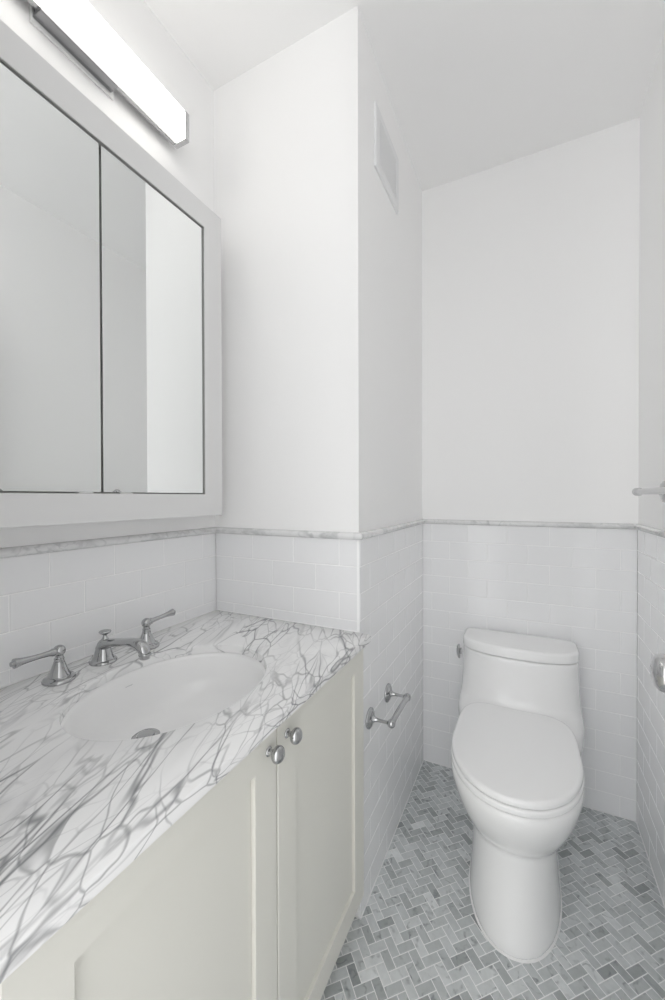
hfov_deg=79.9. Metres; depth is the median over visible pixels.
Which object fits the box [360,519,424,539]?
trim
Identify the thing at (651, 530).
trim
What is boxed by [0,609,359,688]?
trim
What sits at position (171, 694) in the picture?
undermount sink
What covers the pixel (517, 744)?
toilet
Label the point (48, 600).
wall
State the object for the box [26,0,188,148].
vanity light
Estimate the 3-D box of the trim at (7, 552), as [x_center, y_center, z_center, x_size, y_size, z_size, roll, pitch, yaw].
[-0.618,0.111,0.988,0.017,0.021,0.948,0,0,26]
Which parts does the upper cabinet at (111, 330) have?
mirror door, mirror door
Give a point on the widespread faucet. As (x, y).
(59, 674)
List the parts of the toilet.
flush lever, seat, seat lid, tank lid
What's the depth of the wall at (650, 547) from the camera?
1.35 m
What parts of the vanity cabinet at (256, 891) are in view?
door, knob, knob, door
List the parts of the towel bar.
rod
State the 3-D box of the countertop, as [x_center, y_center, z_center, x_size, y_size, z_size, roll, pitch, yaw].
[-0.357,0.405,0.863,0.585,0.021,0.938,0,0,26]
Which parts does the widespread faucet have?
lever, handle, lift rod, spout, handle, lever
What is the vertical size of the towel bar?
0.067 m
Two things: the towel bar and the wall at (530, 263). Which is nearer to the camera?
the towel bar
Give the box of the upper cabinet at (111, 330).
[0,19,221,527]
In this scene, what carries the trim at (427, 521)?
attached to the wall at (530, 263)
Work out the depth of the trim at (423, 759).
1.47 m
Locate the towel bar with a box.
[632,481,664,502]
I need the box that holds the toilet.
[451,628,584,963]
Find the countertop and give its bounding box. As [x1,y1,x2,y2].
[0,610,370,983]
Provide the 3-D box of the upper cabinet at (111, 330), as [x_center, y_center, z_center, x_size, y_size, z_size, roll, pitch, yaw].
[-0.581,-0.428,0.956,0.102,0.960,0.798,0,0,26]
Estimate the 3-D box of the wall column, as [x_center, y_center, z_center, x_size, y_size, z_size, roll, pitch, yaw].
[0.005,-0.107,1.647,0.555,2.689,0.795,0,0,26]
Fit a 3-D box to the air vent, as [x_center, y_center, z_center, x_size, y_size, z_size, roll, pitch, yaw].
[0.193,-1.187,1.396,0.009,0.207,0.250,0,0,26]
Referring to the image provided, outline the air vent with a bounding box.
[374,101,398,214]
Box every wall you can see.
[0,0,215,686]
[422,117,639,820]
[637,33,664,903]
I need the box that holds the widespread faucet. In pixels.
[9,609,175,686]
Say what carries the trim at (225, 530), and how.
attached to the wall column
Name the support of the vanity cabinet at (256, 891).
on the floor
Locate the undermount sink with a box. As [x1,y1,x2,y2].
[61,652,265,740]
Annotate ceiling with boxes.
[144,0,664,190]
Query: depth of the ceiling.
1.30 m
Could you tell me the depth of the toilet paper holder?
1.25 m
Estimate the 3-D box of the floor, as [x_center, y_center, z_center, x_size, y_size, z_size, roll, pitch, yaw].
[-0.004,1.305,0.696,1.572,0.120,2.724,0,0,26]
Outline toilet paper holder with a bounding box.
[365,683,410,729]
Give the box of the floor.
[321,760,664,999]
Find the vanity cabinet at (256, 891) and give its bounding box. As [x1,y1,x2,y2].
[0,649,363,999]
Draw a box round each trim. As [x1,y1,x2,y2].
[0,527,215,557]
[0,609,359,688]
[216,527,361,539]
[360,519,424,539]
[360,759,664,918]
[424,519,635,528]
[634,524,664,537]
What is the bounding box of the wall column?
[214,6,422,917]

